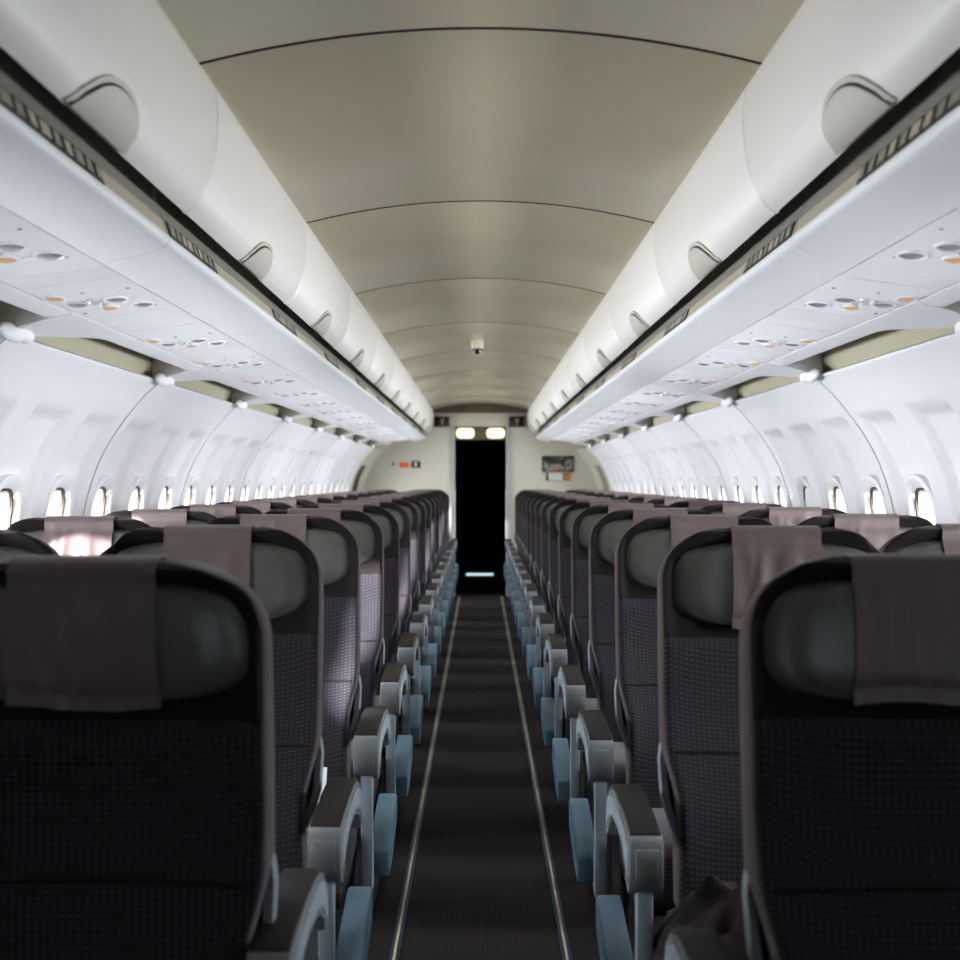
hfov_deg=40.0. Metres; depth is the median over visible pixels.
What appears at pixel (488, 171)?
ceiling
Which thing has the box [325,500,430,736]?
seat
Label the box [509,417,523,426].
overhead sign
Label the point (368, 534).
seat
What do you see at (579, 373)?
bin
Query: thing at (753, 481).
window
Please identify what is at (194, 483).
window
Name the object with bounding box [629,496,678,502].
seat
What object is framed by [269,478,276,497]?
window
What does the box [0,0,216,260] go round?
bin
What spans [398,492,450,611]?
seat
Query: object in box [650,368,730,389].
unit
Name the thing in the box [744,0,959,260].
bin
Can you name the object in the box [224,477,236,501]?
window
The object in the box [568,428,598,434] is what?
unit
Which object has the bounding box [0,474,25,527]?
window
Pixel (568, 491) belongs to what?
seat
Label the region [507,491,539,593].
seat
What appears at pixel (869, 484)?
window
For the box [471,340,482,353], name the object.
ceiling camera
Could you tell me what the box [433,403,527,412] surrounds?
trim
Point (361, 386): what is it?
grille
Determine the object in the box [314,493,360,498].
seat
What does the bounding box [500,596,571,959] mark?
light strip
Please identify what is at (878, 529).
seat
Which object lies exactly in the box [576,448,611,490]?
trim
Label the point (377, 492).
seat
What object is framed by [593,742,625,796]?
armrest
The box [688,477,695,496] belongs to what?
window
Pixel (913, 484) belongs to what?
window
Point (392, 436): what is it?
unit
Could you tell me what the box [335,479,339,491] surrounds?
window
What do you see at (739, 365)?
light
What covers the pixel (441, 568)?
seat
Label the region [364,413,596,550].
wall
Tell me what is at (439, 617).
seat
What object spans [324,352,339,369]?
grille
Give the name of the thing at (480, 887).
floor
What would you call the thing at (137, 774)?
seat
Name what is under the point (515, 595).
seat
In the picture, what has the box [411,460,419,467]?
wall plate
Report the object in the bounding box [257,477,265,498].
window
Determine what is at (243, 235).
bin
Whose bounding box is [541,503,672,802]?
seat
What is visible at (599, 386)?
grille
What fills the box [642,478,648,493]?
window
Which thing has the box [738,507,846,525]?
seat
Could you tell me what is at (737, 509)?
seat
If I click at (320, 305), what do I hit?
bin
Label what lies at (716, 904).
blanket
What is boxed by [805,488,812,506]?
shade
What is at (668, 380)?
light
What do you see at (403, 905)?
light strip
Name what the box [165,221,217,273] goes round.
grille
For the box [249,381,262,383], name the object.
light
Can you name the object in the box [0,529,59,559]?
seat
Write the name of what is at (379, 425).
unit
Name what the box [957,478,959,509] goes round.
window
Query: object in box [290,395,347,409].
unit
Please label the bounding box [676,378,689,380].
light
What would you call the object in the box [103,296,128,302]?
light
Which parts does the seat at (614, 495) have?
backrest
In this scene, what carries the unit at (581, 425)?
attached to the bin at (553, 404)
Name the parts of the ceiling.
panel, panel, panel, panel, panel, panel, panel, panel, panel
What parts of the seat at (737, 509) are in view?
backrest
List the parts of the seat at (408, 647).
backrest, seat frame, armrest post, armrest, panel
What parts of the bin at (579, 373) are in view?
bin door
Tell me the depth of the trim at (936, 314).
4.09 m
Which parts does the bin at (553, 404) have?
bin door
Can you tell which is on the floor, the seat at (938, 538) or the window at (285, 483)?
the seat at (938, 538)
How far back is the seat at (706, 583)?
2.48 m
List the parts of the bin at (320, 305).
bin door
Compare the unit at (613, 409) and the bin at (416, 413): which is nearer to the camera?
the unit at (613, 409)
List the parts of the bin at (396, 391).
bin door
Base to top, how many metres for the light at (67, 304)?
0.013 m
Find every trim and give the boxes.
[0,282,393,447]
[349,448,384,490]
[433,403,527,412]
[567,282,959,447]
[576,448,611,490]
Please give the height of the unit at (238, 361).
0.044 m
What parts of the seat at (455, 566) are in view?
backrest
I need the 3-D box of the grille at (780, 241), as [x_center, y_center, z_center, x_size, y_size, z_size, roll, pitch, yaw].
[0.604,-0.485,2.775,0.016,0.030,0.460,0,0,0]
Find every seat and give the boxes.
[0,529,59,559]
[0,555,327,959]
[7,516,150,554]
[100,525,372,959]
[105,509,216,526]
[170,504,262,517]
[205,514,396,946]
[216,501,292,512]
[249,498,316,507]
[263,508,412,910]
[279,496,332,504]
[299,495,347,500]
[299,504,422,810]
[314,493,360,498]
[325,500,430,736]
[335,492,370,496]
[346,491,378,495]
[347,498,436,746]
[360,490,391,493]
[361,496,441,707]
[368,491,385,494]
[371,489,396,492]
[375,495,444,643]
[382,493,448,623]
[397,491,452,601]
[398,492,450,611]
[404,491,454,592]
[411,490,456,585]
[419,489,457,578]
[504,489,545,578]
[505,490,554,585]
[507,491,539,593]
[509,491,567,602]
[511,492,575,612]
[514,493,574,644]
[517,494,591,667]
[521,496,603,696]
[526,498,620,702]
[532,500,641,750]
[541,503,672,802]
[552,508,713,894]
[565,489,590,492]
[569,515,773,929]
[576,490,605,493]
[584,491,615,494]
[592,492,630,496]
[596,526,881,959]
[602,493,638,498]
[613,494,662,499]
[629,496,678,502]
[646,497,709,505]
[664,553,959,959]
[669,500,740,509]
[699,503,784,515]
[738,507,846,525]
[796,514,933,549]
[879,524,959,552]
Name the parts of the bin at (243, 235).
bin door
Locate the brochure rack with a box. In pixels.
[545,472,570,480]
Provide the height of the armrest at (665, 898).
0.152 m
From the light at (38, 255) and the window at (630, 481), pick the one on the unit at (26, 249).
the light at (38, 255)
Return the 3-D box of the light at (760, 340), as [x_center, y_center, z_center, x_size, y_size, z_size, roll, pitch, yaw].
[0.822,-0.409,3.848,0.056,0.013,0.086,0,0,0]
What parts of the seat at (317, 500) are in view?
backrest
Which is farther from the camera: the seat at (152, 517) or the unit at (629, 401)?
the unit at (629, 401)
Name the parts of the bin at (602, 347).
bin door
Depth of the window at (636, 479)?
11.61 m
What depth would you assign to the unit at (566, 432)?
11.63 m
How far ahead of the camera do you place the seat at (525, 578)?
8.17 m
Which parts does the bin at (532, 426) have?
bin door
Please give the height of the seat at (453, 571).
1.171 m
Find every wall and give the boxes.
[0,321,374,518]
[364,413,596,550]
[587,322,959,523]
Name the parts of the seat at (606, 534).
panel, armrest, armrest post, backrest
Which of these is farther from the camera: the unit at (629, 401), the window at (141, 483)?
the unit at (629, 401)
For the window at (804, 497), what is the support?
in the wall at (892, 416)
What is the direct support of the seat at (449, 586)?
on the floor
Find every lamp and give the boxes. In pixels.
[456,428,473,437]
[487,428,504,437]
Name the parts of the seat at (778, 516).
backrest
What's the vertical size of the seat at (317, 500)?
1.171 m
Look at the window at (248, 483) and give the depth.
7.88 m
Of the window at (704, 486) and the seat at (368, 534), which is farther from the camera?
the window at (704, 486)
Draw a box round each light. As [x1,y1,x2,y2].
[0,241,27,252]
[33,250,65,260]
[64,301,89,308]
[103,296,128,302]
[130,301,155,307]
[158,342,177,346]
[189,338,207,342]
[207,341,226,345]
[209,364,224,367]
[234,360,250,363]
[249,362,264,365]
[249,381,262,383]
[271,378,284,380]
[283,379,295,381]
[665,379,677,381]
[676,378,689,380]
[696,362,711,365]
[698,381,711,383]
[710,360,726,363]
[734,341,753,345]
[736,364,751,367]
[753,338,771,342]
[783,342,802,346]
[805,301,830,307]
[832,296,857,302]
[871,301,896,308]
[895,250,927,260]
[933,241,959,252]
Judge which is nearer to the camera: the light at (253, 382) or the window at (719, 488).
the light at (253, 382)
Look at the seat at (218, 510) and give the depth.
4.90 m
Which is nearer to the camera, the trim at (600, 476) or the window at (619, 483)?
the window at (619, 483)
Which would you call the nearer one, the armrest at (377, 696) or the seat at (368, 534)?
the seat at (368, 534)
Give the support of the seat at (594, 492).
on the floor
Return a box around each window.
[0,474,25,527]
[43,474,75,517]
[89,475,115,515]
[127,475,148,509]
[157,476,175,508]
[183,476,199,505]
[205,477,219,503]
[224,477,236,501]
[242,477,251,500]
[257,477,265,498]
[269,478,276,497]
[280,478,287,496]
[290,478,297,495]
[299,478,305,494]
[308,478,313,494]
[315,478,320,493]
[322,478,327,492]
[329,479,333,492]
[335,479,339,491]
[340,479,344,491]
[618,479,622,491]
[623,478,627,491]
[629,478,634,492]
[635,478,640,493]
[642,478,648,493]
[650,478,656,494]
[658,478,664,495]
[667,478,674,495]
[677,478,684,496]
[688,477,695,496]
[700,477,709,498]
[715,477,724,499]
[730,477,743,502]
[749,476,763,502]
[770,476,787,506]
[795,476,814,506]
[824,475,847,513]
[859,475,887,513]
[903,474,938,523]
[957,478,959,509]
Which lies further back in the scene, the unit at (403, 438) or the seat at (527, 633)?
the unit at (403, 438)
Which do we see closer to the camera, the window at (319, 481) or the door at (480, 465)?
the window at (319, 481)
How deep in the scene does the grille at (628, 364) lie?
5.32 m
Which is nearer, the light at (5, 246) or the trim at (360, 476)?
the light at (5, 246)
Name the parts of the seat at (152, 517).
backrest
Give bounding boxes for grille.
[0,84,104,184]
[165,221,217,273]
[272,309,296,335]
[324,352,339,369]
[356,378,365,389]
[595,378,604,389]
[621,352,636,369]
[664,309,688,335]
[743,221,795,273]
[856,85,959,184]
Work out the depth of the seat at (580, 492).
11.62 m
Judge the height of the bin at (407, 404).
0.380 m
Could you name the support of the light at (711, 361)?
attached to the unit at (722, 361)
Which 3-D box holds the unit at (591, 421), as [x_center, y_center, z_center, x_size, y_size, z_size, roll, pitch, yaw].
[0.844,-0.411,9.310,0.212,0.044,0.787,0,0,0]
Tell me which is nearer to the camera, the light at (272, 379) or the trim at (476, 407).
the light at (272, 379)
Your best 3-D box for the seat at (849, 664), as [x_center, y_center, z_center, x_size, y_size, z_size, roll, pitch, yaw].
[0.512,0.678,1.567,0.563,1.164,0.618,0,0,0]
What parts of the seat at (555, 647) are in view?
armrest, panel, armrest post, seat frame, backrest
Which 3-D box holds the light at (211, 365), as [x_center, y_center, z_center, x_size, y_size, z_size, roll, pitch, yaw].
[-0.910,-0.397,4.560,0.056,0.013,0.086,0,0,0]
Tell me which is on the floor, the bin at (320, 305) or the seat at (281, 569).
the seat at (281, 569)
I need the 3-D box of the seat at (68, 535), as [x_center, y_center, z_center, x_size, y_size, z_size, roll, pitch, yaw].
[-0.994,0.674,3.090,0.456,1.172,0.550,0,0,0]
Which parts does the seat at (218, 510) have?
backrest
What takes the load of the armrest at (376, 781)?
on the seat at (368, 534)
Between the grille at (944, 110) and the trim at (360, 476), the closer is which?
the grille at (944, 110)
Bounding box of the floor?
[317,576,665,959]
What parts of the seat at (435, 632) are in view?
backrest, armrest post, armrest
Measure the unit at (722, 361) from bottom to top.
0.044 m
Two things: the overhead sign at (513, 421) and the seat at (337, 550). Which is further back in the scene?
the overhead sign at (513, 421)
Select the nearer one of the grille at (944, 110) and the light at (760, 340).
the grille at (944, 110)
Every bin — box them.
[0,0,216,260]
[99,82,306,335]
[230,218,350,371]
[292,286,376,393]
[331,323,394,408]
[357,353,406,418]
[374,369,415,426]
[388,384,422,432]
[399,396,428,437]
[407,403,433,440]
[527,403,553,440]
[532,396,561,437]
[538,384,572,432]
[545,369,586,426]
[554,353,603,418]
[566,323,629,408]
[584,286,668,393]
[610,218,730,371]
[654,82,861,335]
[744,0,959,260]
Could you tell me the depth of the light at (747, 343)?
3.95 m
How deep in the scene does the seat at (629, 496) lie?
8.37 m
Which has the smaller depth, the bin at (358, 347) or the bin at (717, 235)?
the bin at (717, 235)
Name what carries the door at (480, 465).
on the floor
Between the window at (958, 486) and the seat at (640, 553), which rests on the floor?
the seat at (640, 553)
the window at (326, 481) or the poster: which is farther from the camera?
the poster
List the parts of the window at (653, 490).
frame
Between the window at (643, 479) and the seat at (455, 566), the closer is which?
the window at (643, 479)
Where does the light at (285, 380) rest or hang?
on the unit at (279, 378)
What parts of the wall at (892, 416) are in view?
sidewall panel, sidewall panel, sidewall panel, sidewall panel, sidewall panel, sidewall panel, sidewall panel, sidewall panel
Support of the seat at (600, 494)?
on the floor
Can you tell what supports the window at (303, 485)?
in the wall at (62, 411)
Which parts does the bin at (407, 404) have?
bin door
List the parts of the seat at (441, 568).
backrest, armrest, armrest post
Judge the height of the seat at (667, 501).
1.174 m
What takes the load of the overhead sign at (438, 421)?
attached to the wall at (433, 452)
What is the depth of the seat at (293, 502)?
6.52 m
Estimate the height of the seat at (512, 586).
1.174 m
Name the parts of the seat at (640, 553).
panel, armrest, armrest post, seat frame, backrest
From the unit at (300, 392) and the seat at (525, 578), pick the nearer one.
the unit at (300, 392)
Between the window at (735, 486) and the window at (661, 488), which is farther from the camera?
the window at (661, 488)
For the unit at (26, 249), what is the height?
0.044 m
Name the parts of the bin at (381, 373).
bin door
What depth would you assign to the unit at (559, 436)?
12.42 m
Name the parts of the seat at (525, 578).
armrest, armrest post, backrest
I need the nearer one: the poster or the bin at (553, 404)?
the bin at (553, 404)
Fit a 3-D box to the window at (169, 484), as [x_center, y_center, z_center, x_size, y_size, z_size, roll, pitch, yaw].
[-1.399,0.186,5.825,0.086,0.417,0.304,0,0,0]
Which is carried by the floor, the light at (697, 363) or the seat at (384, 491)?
the seat at (384, 491)
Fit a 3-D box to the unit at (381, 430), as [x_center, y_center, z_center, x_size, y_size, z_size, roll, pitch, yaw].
[-0.844,-0.411,10.890,0.212,0.044,0.787,0,0,0]
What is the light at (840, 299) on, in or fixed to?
attached to the unit at (857, 295)
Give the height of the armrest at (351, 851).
0.152 m
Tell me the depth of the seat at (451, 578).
11.49 m
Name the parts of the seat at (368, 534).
backrest, seat frame, armrest post, armrest, panel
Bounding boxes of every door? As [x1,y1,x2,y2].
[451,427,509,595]
[455,440,505,575]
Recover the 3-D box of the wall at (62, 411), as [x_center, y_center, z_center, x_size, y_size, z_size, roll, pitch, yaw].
[-1.262,0.444,6.300,0.365,1.632,15.200,0,0,0]
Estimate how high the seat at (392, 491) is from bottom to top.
1.173 m
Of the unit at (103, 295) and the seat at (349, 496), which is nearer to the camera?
the unit at (103, 295)
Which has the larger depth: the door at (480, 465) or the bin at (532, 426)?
the door at (480, 465)
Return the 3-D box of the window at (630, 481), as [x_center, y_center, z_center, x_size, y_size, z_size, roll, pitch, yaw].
[1.399,0.186,12.005,0.086,0.417,0.304,0,0,0]
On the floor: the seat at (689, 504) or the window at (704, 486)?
the seat at (689, 504)
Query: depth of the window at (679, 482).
9.16 m
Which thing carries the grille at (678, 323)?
attached to the bin at (640, 305)
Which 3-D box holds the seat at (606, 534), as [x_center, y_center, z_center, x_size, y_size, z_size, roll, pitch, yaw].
[0.512,0.673,4.012,0.563,1.174,0.618,0,0,0]
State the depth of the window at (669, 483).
9.65 m
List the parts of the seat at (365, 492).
backrest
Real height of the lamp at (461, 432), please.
0.110 m
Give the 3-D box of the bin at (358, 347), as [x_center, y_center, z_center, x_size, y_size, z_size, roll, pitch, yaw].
[-0.724,-0.610,5.780,0.443,0.380,1.297,0,0,0]
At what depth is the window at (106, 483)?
4.92 m
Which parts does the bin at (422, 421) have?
bin door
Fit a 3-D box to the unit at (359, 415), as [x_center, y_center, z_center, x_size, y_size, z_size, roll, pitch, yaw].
[-0.844,-0.411,8.520,0.212,0.044,0.787,0,0,0]
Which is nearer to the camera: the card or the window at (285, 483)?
the card
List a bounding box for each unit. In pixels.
[0,205,104,279]
[0,265,191,326]
[111,315,246,355]
[181,347,283,375]
[230,368,310,389]
[263,384,330,400]
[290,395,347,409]
[311,405,359,416]
[327,412,370,421]
[341,418,378,426]
[353,423,387,430]
[362,428,392,434]
[370,431,399,436]
[377,435,403,439]
[384,437,408,441]
[552,437,576,441]
[557,435,583,439]
[561,431,590,436]
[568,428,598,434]
[573,423,607,430]
[582,418,619,426]
[590,412,633,421]
[601,405,649,416]
[613,395,670,409]
[630,384,697,400]
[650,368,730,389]
[677,347,779,375]
[714,315,849,355]
[769,265,959,326]
[856,206,959,279]
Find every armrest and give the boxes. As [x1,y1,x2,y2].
[303,930,316,959]
[309,814,356,892]
[350,738,380,796]
[376,695,397,748]
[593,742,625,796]
[619,808,675,906]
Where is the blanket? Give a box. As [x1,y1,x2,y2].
[653,876,749,959]
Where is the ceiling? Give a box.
[157,0,803,408]
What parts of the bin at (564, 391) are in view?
bin door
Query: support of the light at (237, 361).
attached to the unit at (238, 361)
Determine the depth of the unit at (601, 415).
8.47 m
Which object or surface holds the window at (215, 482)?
in the wall at (62, 411)
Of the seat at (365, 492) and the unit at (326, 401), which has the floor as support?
the seat at (365, 492)
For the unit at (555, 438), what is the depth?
13.21 m
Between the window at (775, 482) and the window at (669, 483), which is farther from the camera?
the window at (669, 483)
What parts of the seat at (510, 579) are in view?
backrest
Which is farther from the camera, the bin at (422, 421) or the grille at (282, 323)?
the bin at (422, 421)
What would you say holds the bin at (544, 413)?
attached to the ceiling
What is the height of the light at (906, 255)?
0.013 m
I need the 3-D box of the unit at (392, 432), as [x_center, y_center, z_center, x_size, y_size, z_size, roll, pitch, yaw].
[-0.844,-0.411,11.680,0.212,0.044,0.787,0,0,0]
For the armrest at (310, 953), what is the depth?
2.43 m
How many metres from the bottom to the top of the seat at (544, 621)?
1.173 m
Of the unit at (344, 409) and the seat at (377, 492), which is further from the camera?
the seat at (377, 492)
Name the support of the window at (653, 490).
in the wall at (892, 416)
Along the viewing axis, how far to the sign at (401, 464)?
14.39 m
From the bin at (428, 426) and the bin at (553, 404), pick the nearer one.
the bin at (553, 404)
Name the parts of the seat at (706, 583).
panel, armrest, armrest post, backrest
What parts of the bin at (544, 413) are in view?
bin door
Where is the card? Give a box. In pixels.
[317,767,326,803]
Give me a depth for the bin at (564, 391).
8.29 m
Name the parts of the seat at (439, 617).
backrest, armrest post, armrest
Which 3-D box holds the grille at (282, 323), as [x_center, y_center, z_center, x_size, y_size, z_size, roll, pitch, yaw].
[-0.604,-0.485,4.075,0.016,0.030,0.460,0,0,0]
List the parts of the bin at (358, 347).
bin door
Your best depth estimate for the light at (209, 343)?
3.95 m
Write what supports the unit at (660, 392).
attached to the bin at (602, 347)
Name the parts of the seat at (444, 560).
backrest, armrest, armrest post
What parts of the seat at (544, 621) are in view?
armrest, panel, armrest post, backrest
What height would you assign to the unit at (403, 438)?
0.044 m
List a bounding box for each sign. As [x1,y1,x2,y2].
[399,462,407,467]
[434,417,448,426]
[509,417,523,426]
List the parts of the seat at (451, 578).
backrest, armrest, armrest post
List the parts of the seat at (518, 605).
armrest, armrest post, backrest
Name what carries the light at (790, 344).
attached to the unit at (770, 335)
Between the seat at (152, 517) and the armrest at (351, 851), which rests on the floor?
the seat at (152, 517)
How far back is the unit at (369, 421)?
9.26 m
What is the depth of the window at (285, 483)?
9.35 m
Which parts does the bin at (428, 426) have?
bin door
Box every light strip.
[389,596,460,959]
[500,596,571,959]
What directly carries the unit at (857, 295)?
attached to the bin at (717, 235)
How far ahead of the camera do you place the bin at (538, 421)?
12.20 m
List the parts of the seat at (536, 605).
panel, armrest, armrest post, backrest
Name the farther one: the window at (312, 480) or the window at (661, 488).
the window at (312, 480)
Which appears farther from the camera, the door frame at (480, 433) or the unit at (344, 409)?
the door frame at (480, 433)
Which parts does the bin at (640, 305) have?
bin door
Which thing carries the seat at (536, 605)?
on the floor
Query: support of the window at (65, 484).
in the wall at (62, 411)
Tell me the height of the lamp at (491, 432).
0.110 m
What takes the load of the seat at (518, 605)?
on the floor
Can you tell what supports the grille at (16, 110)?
attached to the bin at (104, 103)
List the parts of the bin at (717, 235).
bin door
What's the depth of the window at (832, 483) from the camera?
5.21 m
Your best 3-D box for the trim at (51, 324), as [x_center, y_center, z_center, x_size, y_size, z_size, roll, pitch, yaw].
[-1.060,-0.438,6.550,0.230,0.205,15.700,0,0,0]
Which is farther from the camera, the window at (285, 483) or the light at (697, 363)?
the window at (285, 483)
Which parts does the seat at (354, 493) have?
backrest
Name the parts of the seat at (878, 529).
backrest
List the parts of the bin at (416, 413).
bin door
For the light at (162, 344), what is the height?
0.013 m
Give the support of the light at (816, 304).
on the unit at (857, 295)
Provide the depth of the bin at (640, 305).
4.34 m
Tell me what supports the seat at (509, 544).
on the floor
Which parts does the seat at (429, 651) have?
backrest, seat frame, armrest post, armrest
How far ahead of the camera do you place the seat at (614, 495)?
9.20 m
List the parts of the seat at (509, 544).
armrest post, backrest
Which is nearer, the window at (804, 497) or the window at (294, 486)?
the window at (804, 497)
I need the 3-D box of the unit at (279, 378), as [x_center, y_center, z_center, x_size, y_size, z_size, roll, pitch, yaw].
[-0.844,-0.411,5.360,0.212,0.044,0.787,0,0,0]
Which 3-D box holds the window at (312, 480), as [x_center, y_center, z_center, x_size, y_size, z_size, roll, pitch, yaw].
[-1.399,0.186,10.725,0.086,0.417,0.304,0,0,0]
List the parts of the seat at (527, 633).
armrest, armrest post, backrest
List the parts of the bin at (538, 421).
bin door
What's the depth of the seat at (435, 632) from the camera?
7.41 m
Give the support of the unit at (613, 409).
attached to the bin at (564, 391)
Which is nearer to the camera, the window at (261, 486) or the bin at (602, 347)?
the bin at (602, 347)
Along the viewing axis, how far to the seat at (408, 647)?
4.96 m
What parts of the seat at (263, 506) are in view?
backrest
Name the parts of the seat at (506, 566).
backrest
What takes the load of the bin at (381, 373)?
attached to the ceiling
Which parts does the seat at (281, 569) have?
backrest, armrest post, armrest, panel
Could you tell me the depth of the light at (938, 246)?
2.30 m
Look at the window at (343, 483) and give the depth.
13.28 m
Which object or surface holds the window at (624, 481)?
in the wall at (892, 416)
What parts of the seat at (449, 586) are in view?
backrest, armrest post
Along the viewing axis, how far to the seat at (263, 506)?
5.71 m
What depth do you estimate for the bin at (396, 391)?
8.29 m
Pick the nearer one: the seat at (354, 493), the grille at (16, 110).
the grille at (16, 110)
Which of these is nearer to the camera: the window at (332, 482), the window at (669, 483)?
the window at (669, 483)
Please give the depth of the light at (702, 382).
5.33 m
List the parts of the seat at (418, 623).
backrest, armrest post, armrest, panel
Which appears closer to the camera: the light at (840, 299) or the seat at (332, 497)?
the light at (840, 299)
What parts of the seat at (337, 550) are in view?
backrest, seat frame, armrest post, armrest, panel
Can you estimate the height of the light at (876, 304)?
0.013 m
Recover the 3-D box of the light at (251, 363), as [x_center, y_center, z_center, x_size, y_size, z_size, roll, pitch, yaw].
[-0.790,-0.413,4.670,0.056,0.013,0.086,0,0,0]
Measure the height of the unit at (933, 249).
0.044 m
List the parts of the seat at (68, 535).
backrest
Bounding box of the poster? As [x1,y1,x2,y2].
[542,456,573,471]
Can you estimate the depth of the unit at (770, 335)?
3.71 m
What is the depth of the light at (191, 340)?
3.83 m
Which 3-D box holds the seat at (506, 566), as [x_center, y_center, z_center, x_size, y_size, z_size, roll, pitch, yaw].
[0.512,0.674,12.977,0.563,1.172,0.618,0,0,0]
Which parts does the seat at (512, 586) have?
armrest, armrest post, backrest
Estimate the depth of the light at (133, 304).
3.08 m
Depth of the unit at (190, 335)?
3.71 m
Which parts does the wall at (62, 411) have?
sidewall panel, sidewall panel, sidewall panel, sidewall panel, sidewall panel, sidewall panel, sidewall panel, sidewall panel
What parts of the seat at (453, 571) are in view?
backrest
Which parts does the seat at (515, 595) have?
armrest, armrest post, backrest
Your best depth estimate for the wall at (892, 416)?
4.80 m
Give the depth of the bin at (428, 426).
13.53 m
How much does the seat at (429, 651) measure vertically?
1.174 m

